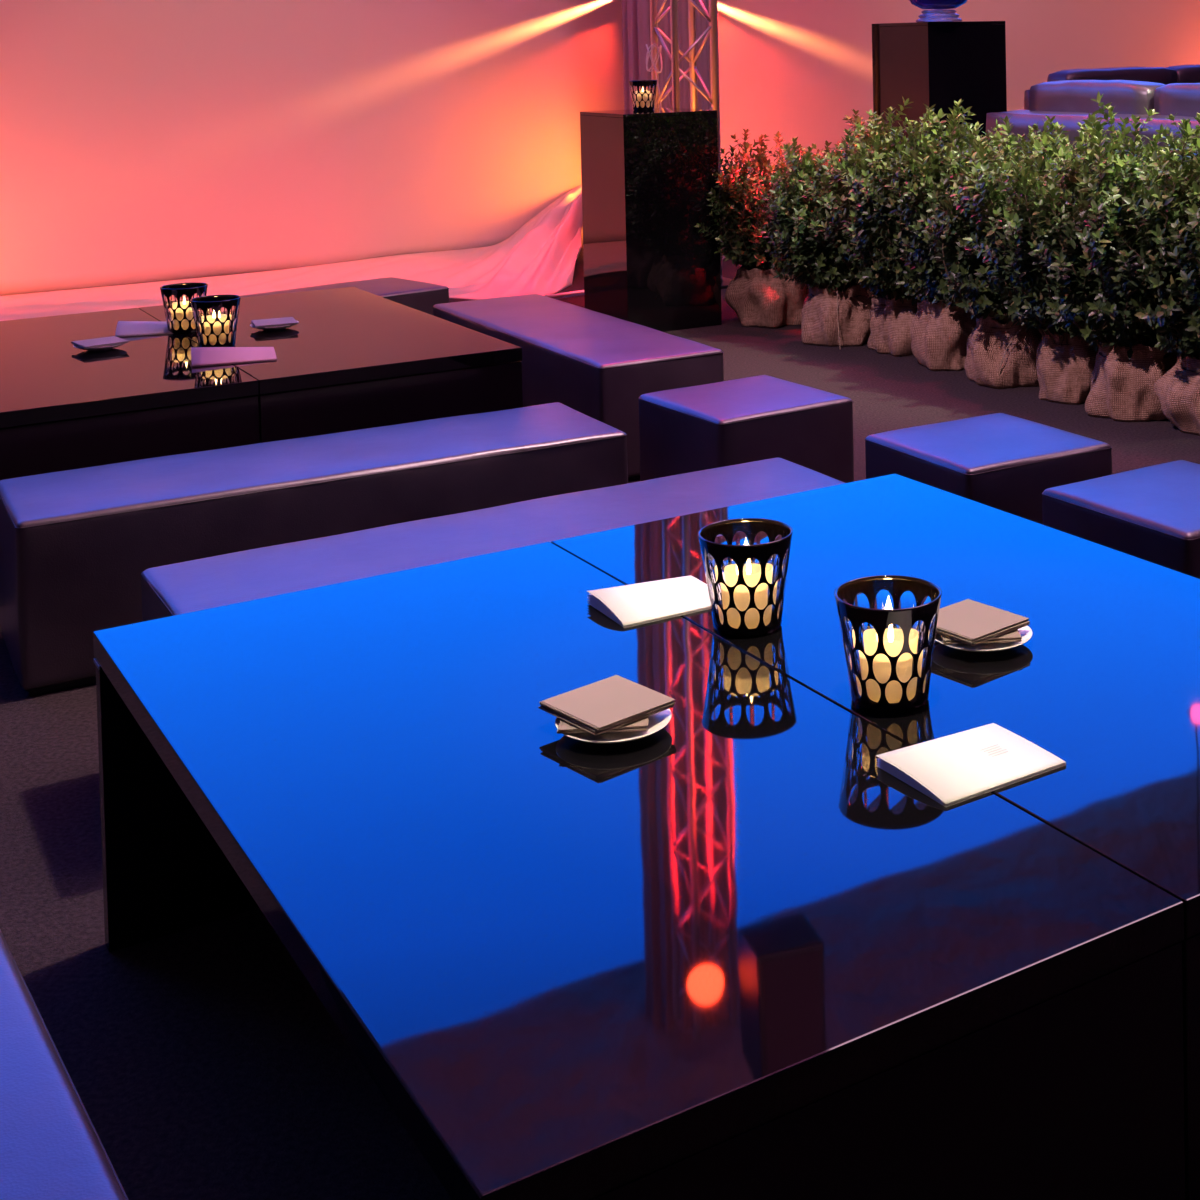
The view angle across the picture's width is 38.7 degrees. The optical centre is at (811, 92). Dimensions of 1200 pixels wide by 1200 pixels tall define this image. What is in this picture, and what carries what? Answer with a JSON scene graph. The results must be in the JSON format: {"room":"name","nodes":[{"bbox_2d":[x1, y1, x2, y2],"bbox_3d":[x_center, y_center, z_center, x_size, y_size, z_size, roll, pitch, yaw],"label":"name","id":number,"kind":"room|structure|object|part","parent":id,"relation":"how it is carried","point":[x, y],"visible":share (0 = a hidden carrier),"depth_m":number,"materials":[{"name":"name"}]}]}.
{"room":"entertainment venue","nodes":[
{"label":"entertainment venue","id":0,"kind":"room"},
{"bbox_2d":[0,0,1199,295],"bbox_3d":[-1.432,-0.429,13.650,22.000,3.301,0.087,-2,2,-32],"label":"wall","id":1,"kind":"structure","parent":0,"point":[142,141],"depth_m":12.41,"materials":[{"name":"beige fabric"}]},
{"bbox_2d":[0,242,1199,1199],"bbox_3d":[0.029,1.439,6.050,44.000,0.001,44.000,-1,2,0],"label":"floor","id":2,"kind":"structure","parent":0,"point":[204,1063],"depth_m":2.95,"materials":[{"name":"carpet"}]},
{"bbox_2d":[0,930,128,1199],"bbox_3d":[-1.027,1.370,1.746,0.549,0.458,1.752,-2,2,-36],"label":"bench","id":3,"kind":"object","parent":2,"relation":"on","point":[51,1148],"visible":1,"depth_m":1.86,"materials":[{"name":"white leather"}]},
{"bbox_2d":[0,287,522,479],"bbox_3d":[-2.263,1.191,6.159,1.799,0.579,1.872,-2,2,-33],"label":"table","id":4,"kind":"object","parent":2,"relation":"on","point":[354,358],"visible":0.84,"depth_m":5.58,"materials":[{"name":"black paint"}]},
{"bbox_2d":[73,344,122,350],"bbox_3d":[-2.527,0.902,5.981,0.178,0.020,0.178,-1,2,0],"label":"saucer","id":5,"kind":"object","parent":4,"relation":"on","point":[104,348],"visible":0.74,"depth_m":5.93,"materials":[{"name":"white ceramic"}]},
{"bbox_2d":[71,342,128,348],"bbox_3d":[-2.528,0.890,5.980,0.152,0.003,0.151,-3,2,-40],"label":"napkin","id":6,"kind":"object","parent":5,"relation":"on","point":[124,342],"visible":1,"depth_m":5.92,"materials":[{"name":"grey paper"}]},
{"bbox_2d":[72,336,128,347],"bbox_3d":[-2.529,0.886,5.980,0.152,0.003,0.151,-3,2,-41],"label":"napkin","id":7,"kind":"object","parent":6,"relation":"on","point":[113,339],"visible":1,"depth_m":5.97,"materials":[{"name":"grey paper"}]},
{"bbox_3d":[-2.145,1.247,5.148,0.894,0.529,0.038,-2,2,-33],"label":"leg panel","id":8,"kind":"part","parent":4,"relation":"part of","materials":[{"name":"black paint"}]},
{"bbox_2d":[115,321,172,336],"bbox_3d":[-2.483,0.882,6.330,0.240,0.037,0.160,-2,2,-18],"label":"menu card","id":9,"kind":"object","parent":4,"relation":"on","point":[124,328],"visible":0.76,"depth_m":6.29,"materials":[{"name":"white"}]},
{"bbox_2d":[160,282,207,333],"bbox_3d":[-2.356,0.812,6.328,0.171,0.172,0.171,-2,2,-20],"label":"candle holder","id":10,"kind":"object","parent":4,"relation":"on","point":[176,297],"visible":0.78,"depth_m":6.27,"materials":[{"name":"glass"}]},
{"bbox_2d":[190,295,240,346],"bbox_3d":[-2.119,0.818,5.993,0.171,0.172,0.171,-1,2,-7],"label":"candle holder","id":11,"kind":"object","parent":4,"relation":"on","point":[215,316],"visible":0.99,"depth_m":5.94,"materials":[{"name":"glass"}]},
{"bbox_2d":[191,347,276,366],"bbox_3d":[-1.968,0.890,5.730,0.270,0.039,0.170,-2,2,-21],"label":"menu card","id":12,"kind":"object","parent":4,"relation":"on","point":[200,356],"visible":1,"depth_m":5.70,"materials":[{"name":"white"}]},
{"bbox_2d":[250,321,298,330],"bbox_3d":[-2.023,0.881,6.340,0.178,0.020,0.178,-1,2,0],"label":"saucer","id":13,"kind":"object","parent":4,"relation":"on","point":[274,328],"visible":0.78,"depth_m":6.28,"materials":[{"name":"white ceramic"}]},
{"bbox_2d":[251,322,297,327],"bbox_3d":[-2.024,0.868,6.340,0.152,0.003,0.151,-2,2,-25],"label":"napkin","id":14,"kind":"object","parent":13,"relation":"on","point":[251,322],"visible":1,"depth_m":6.27,"materials":[{"name":"grey paper"}]},
{"bbox_2d":[251,317,297,326],"bbox_3d":[-2.023,0.864,6.340,0.152,0.003,0.151,-2,2,-24],"label":"napkin","id":15,"kind":"object","parent":14,"relation":"on","point":[287,320],"visible":1,"depth_m":6.33,"materials":[{"name":"grey paper"}]},
{"bbox_3d":[-1.388,1.216,5.636,0.894,0.529,0.038,-2,2,-33],"label":"leg panel","id":16,"kind":"part","parent":4,"relation":"part of","materials":[{"name":"black paint"}]},
{"bbox_2d":[0,185,582,320],"bbox_3d":[-3.714,1.096,10.847,6.270,0.528,2.290,-2,2,-32],"label":"draped fabric","id":17,"kind":"object","parent":2,"relation":"on","point":[540,257],"visible":0.83,"depth_m":11.54,"materials":[{"name":"beige fabric"}]},
{"bbox_2d":[0,402,627,695],"bbox_3d":[-1.413,1.275,4.912,1.707,0.458,0.549,-2,2,-31],"label":"bench","id":18,"kind":"object","parent":2,"relation":"on","point":[76,545],"visible":0.61,"depth_m":4.60,"materials":[{"name":"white leather"}]},
{"bbox_3d":[-1.408,1.495,4.918,1.655,0.018,0.494,-2,2,-31],"label":"board","id":19,"kind":"part","parent":18,"relation":"part of","materials":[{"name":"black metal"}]},
{"bbox_2d":[241,277,448,314],"bbox_3d":[-2.607,1.204,7.863,1.802,0.458,0.562,-3,3,-44],"label":"bench","id":20,"kind":"object","parent":2,"relation":"on","point":[421,296],"visible":0.19,"depth_m":8.21,"materials":[{"name":"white leather"}]},
{"bbox_2d":[141,458,844,621],"bbox_3d":[-0.669,1.286,4.106,1.734,0.457,0.547,-2,2,-32],"label":"bench","id":21,"kind":"object","parent":2,"relation":"on","point":[258,573],"visible":0.26,"depth_m":4.04,"materials":[{"name":"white leather"}]},
{"bbox_2d":[433,294,723,481],"bbox_3d":[-1.031,1.197,7.085,0.534,0.458,1.845,-2,2,-32],"label":"bench","id":22,"kind":"object","parent":2,"relation":"on","point":[597,365],"visible":0.62,"depth_m":6.52,"materials":[{"name":"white leather"}]},
{"bbox_3d":[-1.027,1.417,7.092,0.482,0.018,1.795,-2,2,-32],"label":"board","id":23,"kind":"part","parent":22,"relation":"part of","materials":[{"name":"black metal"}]},
{"bbox_2d":[545,0,731,298],"bbox_3d":[-1.199,-1.797,10.943,1.361,6.200,0.600,-2,2,-32],"label":"truss tower","id":24,"kind":"object","parent":2,"relation":"on","point":[655,32],"visible":0.3,"depth_m":11.14,"materials":[{"name":"silver metal"}]},
{"bbox_2d":[646,43,661,107],"bbox_3d":[-1.038,0.020,11.207,0.119,0.704,0.034,-1,2,0],"label":"cable","id":25,"kind":"object","parent":24,"relation":"attached to","point":[648,54],"visible":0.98,"depth_m":11.19,"materials":[{"name":"white plastic"}]},
{"bbox_3d":[-0.817,1.278,11.247,0.600,0.020,0.600,-2,2,-32],"label":"plate","id":26,"kind":"part","parent":24,"relation":"part of","materials":[{"name":"silver metal"}]},
{"bbox_2d":[93,474,1199,1199],"bbox_3d":[-0.045,1.255,2.813,1.815,0.579,1.830,-2,2,-33],"label":"table","id":27,"kind":"object","parent":2,"relation":"on","point":[724,951],"visible":0.94,"depth_m":2.20,"materials":[{"name":"black paint"}]},
{"bbox_3d":[-0.914,1.281,3.310,0.901,0.529,0.038,-2,2,-33],"label":"leg panel","id":28,"kind":"part","parent":27,"relation":"part of","materials":[{"name":"black paint"}]},
{"bbox_2d":[555,709,671,743],"bbox_3d":[-0.303,0.968,2.577,0.178,0.020,0.178,-1,2,0],"label":"saucer","id":29,"kind":"object","parent":27,"relation":"on","point":[656,722],"visible":0.41,"depth_m":2.54,"materials":[{"name":"white ceramic"}]},
{"bbox_2d":[557,723,646,733],"bbox_3d":[-0.317,0.955,2.587,0.134,0.003,0.133,-1,2,-2],"label":"napkin","id":30,"kind":"object","parent":29,"relation":"on","point":[624,729],"visible":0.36,"depth_m":2.52,"materials":[{"name":"brown paper"}]},
{"bbox_2d":[558,716,648,731],"bbox_3d":[-0.317,0.951,2.587,0.134,0.003,0.133,-1,2,-4],"label":"napkin","id":31,"kind":"object","parent":30,"relation":"on","point":[642,723],"visible":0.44,"depth_m":2.53,"materials":[{"name":"brown paper"}]},
{"bbox_2d":[538,705,673,734],"bbox_3d":[-0.316,0.946,2.592,0.150,0.003,0.149,-3,3,-43],"label":"napkin","id":32,"kind":"object","parent":31,"relation":"on","point":[539,707],"visible":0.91,"depth_m":2.54,"materials":[{"name":"brown paper"}]},
{"bbox_2d":[540,702,674,731],"bbox_3d":[-0.314,0.942,2.593,0.150,0.003,0.149,-3,3,-43],"label":"napkin","id":33,"kind":"object","parent":32,"relation":"on","point":[672,703],"visible":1,"depth_m":2.54,"materials":[{"name":"brown paper"}]},
{"bbox_2d":[539,675,675,729],"bbox_3d":[-0.314,0.938,2.592,0.150,0.003,0.149,-3,3,-44],"label":"napkin","id":34,"kind":"object","parent":33,"relation":"on","point":[609,701],"visible":1,"depth_m":2.59,"materials":[{"name":"brown paper"}]},
{"bbox_2d":[587,575,710,627],"bbox_3d":[-0.286,0.947,3.154,0.222,0.025,0.160,-2,2,-32],"label":"napkin","id":35,"kind":"object","parent":27,"relation":"on","point":[631,605],"visible":0.86,"depth_m":3.13,"materials":[{"name":"white paper"}]},
{"bbox_2d":[698,518,792,636],"bbox_3d":[-0.117,0.874,3.025,0.171,0.172,0.171,-1,2,-10],"label":"candle holder","id":36,"kind":"object","parent":27,"relation":"on","point":[746,560],"visible":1,"depth_m":2.97,"materials":[{"name":"black glass"}]},
{"bbox_3d":[0.069,1.310,1.819,0.901,0.529,0.038,-2,2,-33],"label":"leg panel","id":37,"kind":"part","parent":27,"relation":"part of","materials":[{"name":"black paint"}]},
{"bbox_2d":[834,575,941,712],"bbox_3d":[0.124,0.880,2.680,0.171,0.172,0.171,-1,2,-3],"label":"candle holder","id":38,"kind":"object","parent":27,"relation":"on","point":[888,623],"visible":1,"depth_m":2.62,"materials":[{"name":"glass"}]},
{"bbox_2d":[876,723,1065,806],"bbox_3d":[0.230,0.964,2.428,0.222,0.017,0.160,-2,2,-34],"label":"napkin","id":39,"kind":"object","parent":27,"relation":"on","point":[952,769],"visible":1,"depth_m":2.41,"materials":[{"name":"white paper"}]},
{"bbox_2d":[935,625,1031,651],"bbox_3d":[0.294,0.945,2.917,0.178,0.020,0.178,-1,2,0],"label":"saucer","id":40,"kind":"object","parent":27,"relation":"on","point":[1025,632],"visible":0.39,"depth_m":2.88,"materials":[{"name":"white ceramic"}]},
{"bbox_2d":[940,635,1020,644],"bbox_3d":[0.287,0.932,2.925,0.134,0.003,0.133,-1,2,-3],"label":"napkin","id":41,"kind":"object","parent":40,"relation":"on","point":[1004,640],"visible":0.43,"depth_m":2.86,"materials":[{"name":"brown paper"}]},
{"bbox_2d":[941,611,1021,641],"bbox_3d":[0.287,0.928,2.927,0.134,0.003,0.133,-1,2,-3],"label":"napkin","id":42,"kind":"object","parent":41,"relation":"on","point":[1015,634],"visible":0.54,"depth_m":2.87,"materials":[{"name":"brown paper"}]},
{"bbox_2d":[936,623,1029,645],"bbox_3d":[0.277,0.924,2.924,0.146,0.003,0.145,-3,2,-42],"label":"napkin","id":43,"kind":"object","parent":42,"relation":"on","point":[1008,631],"visible":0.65,"depth_m":2.86,"materials":[{"name":"brown paper"}]},
{"bbox_2d":[937,621,1029,643],"bbox_3d":[0.276,0.919,2.923,0.146,0.003,0.145,-3,2,-41],"label":"napkin","id":44,"kind":"object","parent":43,"relation":"on","point":[1024,622],"visible":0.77,"depth_m":2.86,"materials":[{"name":"brown paper"}]},
{"bbox_2d":[937,599,1028,640],"bbox_3d":[0.275,0.915,2.924,0.146,0.003,0.145,-3,2,-42],"label":"napkin","id":45,"kind":"object","parent":44,"relation":"on","point":[968,619],"visible":0.76,"depth_m":2.92,"materials":[{"name":"brown paper"}]},
{"bbox_3d":[0.827,1.279,2.318,0.901,0.529,0.038,-2,2,-33],"label":"leg panel","id":46,"kind":"part","parent":27,"relation":"part of","materials":[{"name":"black paint"}]},
{"bbox_2d":[580,108,721,331],"bbox_3d":[-0.931,0.722,9.729,0.590,1.232,0.590,-2,2,-32],"label":"plinth","id":47,"kind":"object","parent":2,"relation":"on","point":[646,175],"visible":0.91,"depth_m":9.49,"materials":[{"name":"black paint"}]},
{"bbox_2d":[629,80,657,109],"bbox_3d":[-0.985,0.016,9.865,0.171,0.172,0.171,-1,2,0],"label":"candle holder","id":48,"kind":"object","parent":47,"relation":"on","point":[643,92],"visible":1,"depth_m":9.80,"materials":[{"name":"glass"}]},
{"bbox_2d":[638,375,853,482],"bbox_3d":[-0.218,1.229,5.596,0.536,0.458,0.538,-2,2,-35],"label":"stool","id":49,"kind":"object","parent":2,"relation":"on","point":[761,417],"visible":0.56,"depth_m":5.45,"materials":[{"name":"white leather"}]},
{"bbox_2d":[694,129,831,327],"bbox_3d":[-0.282,0.763,9.695,0.803,1.121,0.789,-3,2,-38],"label":"potted shrub","id":50,"kind":"object","parent":2,"relation":"on","point":[759,299],"visible":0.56,"depth_m":9.55,"materials":[{"name":"green plant"}]},
{"bbox_2d":[758,127,878,349],"bbox_3d":[0.069,0.764,9.068,0.767,1.146,0.818,0,2,32],"label":"potted shrub","id":51,"kind":"object","parent":2,"relation":"on","point":[835,312],"visible":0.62,"depth_m":8.89,"materials":[{"name":"green plant"}]},
{"bbox_2d":[801,109,889,296],"bbox_3d":[0.273,0.704,9.637,0.814,1.221,0.829,-2,2,-30],"label":"potted shrub","id":52,"kind":"object","parent":2,"relation":"on","point":[856,119],"visible":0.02,"depth_m":9.62,"materials":[{"name":"green plant"}]},
{"bbox_2d":[815,96,940,355],"bbox_3d":[0.477,0.680,8.729,0.917,1.319,0.888,-2,2,-17],"label":"potted shrub","id":53,"kind":"object","parent":2,"relation":"on","point":[892,312],"visible":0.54,"depth_m":8.57,"materials":[{"name":"green plant"}]},
{"bbox_2d":[860,99,1032,370],"bbox_3d":[0.730,0.688,8.341,0.874,1.318,0.890,-2,2,-26],"label":"potted shrub","id":54,"kind":"object","parent":2,"relation":"on","point":[939,336],"visible":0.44,"depth_m":8.19,"materials":[{"name":"green plant"}]},
{"bbox_2d":[865,413,1111,524],"bbox_3d":[0.517,1.236,4.936,0.537,0.458,0.537,-2,2,-31],"label":"stool","id":55,"kind":"object","parent":2,"relation":"on","point":[1001,461],"visible":0.41,"depth_m":4.78,"materials":[{"name":"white leather"}]},
{"bbox_2d":[941,120,1049,165],"bbox_3d":[1.016,0.726,8.879,0.871,1.195,0.817,-2,2,-29],"label":"potted shrub","id":56,"kind":"object","parent":2,"relation":"on","point":[1031,130],"visible":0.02,"depth_m":8.90,"materials":[{"name":"green plant"}]},
{"bbox_2d":[908,115,1086,388],"bbox_3d":[0.923,0.729,7.854,0.918,1.259,0.933,-2,2,-23],"label":"potted shrub","id":57,"kind":"object","parent":2,"relation":"on","point":[1000,355],"visible":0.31,"depth_m":7.74,"materials":[{"name":"green plant"}]},
{"bbox_2d":[961,119,1149,403],"bbox_3d":[1.101,0.747,7.455,0.850,1.242,0.907,-3,3,-44],"label":"potted shrub","id":58,"kind":"object","parent":2,"relation":"on","point":[1065,364],"visible":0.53,"depth_m":7.38,"materials":[{"name":"green plant"}]},
{"bbox_2d":[1003,115,1144,335],"bbox_3d":[1.268,0.723,8.222,0.918,1.234,0.933,1,3,44],"label":"potted shrub","id":59,"kind":"object","parent":2,"relation":"on","point":[1084,126],"visible":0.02,"depth_m":8.23,"materials":[{"name":"green plant"}]},
{"bbox_2d":[1025,91,1199,421],"bbox_3d":[1.391,0.681,7.187,0.933,1.380,0.963,-1,2,-3],"label":"potted shrub","id":60,"kind":"object","parent":2,"relation":"on","point":[1128,365],"visible":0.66,"depth_m":7.03,"materials":[{"name":"green plant"}]},
{"bbox_2d":[1042,460,1199,578],"bbox_3d":[0.960,1.248,4.315,0.536,0.457,0.535,-2,2,-34],"label":"stool","id":61,"kind":"object","parent":2,"relation":"on","point":[1150,513],"visible":0.49,"depth_m":4.21,"materials":[{"name":"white leather"}]},
{"bbox_2d":[1113,113,1199,356],"bbox_3d":[1.699,0.694,7.533,0.888,1.319,0.917,-1,2,-7],"label":"potted shrub","id":62,"kind":"object","parent":2,"relation":"on","point":[1139,142],"visible":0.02,"depth_m":7.54,"materials":[{"name":"green plant"}]},
{"bbox_2d":[1122,113,1199,434],"bbox_3d":[1.667,0.708,6.912,0.916,1.332,0.900,-2,2,-11],"label":"potted shrub","id":63,"kind":"object","parent":2,"relation":"on","point":[1177,391],"visible":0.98,"depth_m":6.74,"materials":[{"name":"green plant"}]},
{"bbox_3d":[4.846,0.989,9.540,9.350,0.479,9.200,-1,2,0],"label":"platform","id":64,"kind":"object","parent":2,"relation":"on","visible":0},
{"bbox_2d":[909,0,967,21],"bbox_3d":[0.763,-0.587,10.107,0.410,0.325,0.410,-1,2,0],"label":"glass bowl","id":65,"kind":"object","parent":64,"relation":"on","point":[935,13],"visible":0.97,"depth_m":10.01,"materials":[{"name":"blue glass"}]},
{"bbox_2d":[872,21,1006,152],"bbox_3d":[0.794,0.184,10.419,0.590,1.235,0.590,-2,2,-32],"label":"plinth","id":66,"kind":"object","parent":64,"relation":"on","point":[940,64],"visible":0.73,"depth_m":10.19,"materials":[{"name":"black paint"}]},
{"bbox_2d":[986,80,1199,157],"bbox_3d":[1.987,0.384,8.836,1.075,0.904,2.120,-2,2,-32],"label":"sofa","id":67,"kind":"object","parent":64,"relation":"on","point":[1069,100],"visible":0.3,"depth_m":8.86,"materials":[{"name":"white leather"}]},
{"bbox_3d":[1.688,0.481,8.647,0.362,0.735,2.120,-2,2,-32],"label":"backrest frame","id":68,"kind":"part","parent":67,"relation":"part of","materials":[{"name":"black leather"}]},
{"bbox_2d":[1029,80,1164,114],"bbox_3d":[1.578,0.129,9.152,0.282,0.397,0.970,-2,2,-32],"label":"cushion","id":69,"kind":"object","parent":67,"relation":"on","point":[1130,97],"depth_m":9.03,"materials":[{"name":"white leather"}]},
{"bbox_2d":[1154,83,1199,116],"bbox_3d":[2.108,0.146,8.316,0.281,0.395,0.970,-2,2,-32],"label":"cushion","id":70,"kind":"object","parent":67,"relation":"on","point":[1183,99],"depth_m":8.48,"materials":[{"name":"white leather"}]},
{"bbox_2d":[1024,64,1199,109],"bbox_3d":[2.854,0.242,12.802,2.600,0.898,1.028,-3,2,-40],"label":"sofa","id":71,"kind":"object","parent":64,"relation":"on","point":[1180,73],"visible":0.21,"depth_m":12.52,"materials":[{"name":"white leather"}]},
{"bbox_3d":[2.616,0.299,13.088,2.600,0.774,0.284,-3,2,-40],"label":"backrest frame","id":72,"kind":"part","parent":71,"relation":"part of","materials":[{"name":"white leather"}]},
{"bbox_2d":[1047,67,1176,84],"bbox_3d":[2.251,0.038,12.528,1.240,0.448,0.259,-3,2,-40],"label":"cushion","id":73,"kind":"object","parent":71,"relation":"on","point":[1162,75],"depth_m":12.43,"materials":[{"name":"black leather"}]},
{"bbox_2d":[1166,64,1199,82],"bbox_3d":[3.216,-0.009,13.336,1.240,0.445,0.260,-3,2,-40],"label":"cushion","id":74,"kind":"object","parent":71,"relation":"on","point":[1185,73],"depth_m":12.94,"materials":[{"name":"black leather"}]},
{"bbox_3d":[2.186,-6.044,5.751,29.376,1.171,27.233,-1,2,0],"label":"ceiling","id":75,"kind":"structure","parent":0,"visible":0},
{"bbox_2d":[622,0,727,258],"bbox_3d":[-1.099,-2.257,12.688,0.915,7.000,0.920,0,2,41],"label":"truss tower","id":76,"kind":"object","parent":75,"relation":"hanging from","point":[635,13],"visible":0.24,"depth_m":12.46,"materials":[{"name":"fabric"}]}
]}

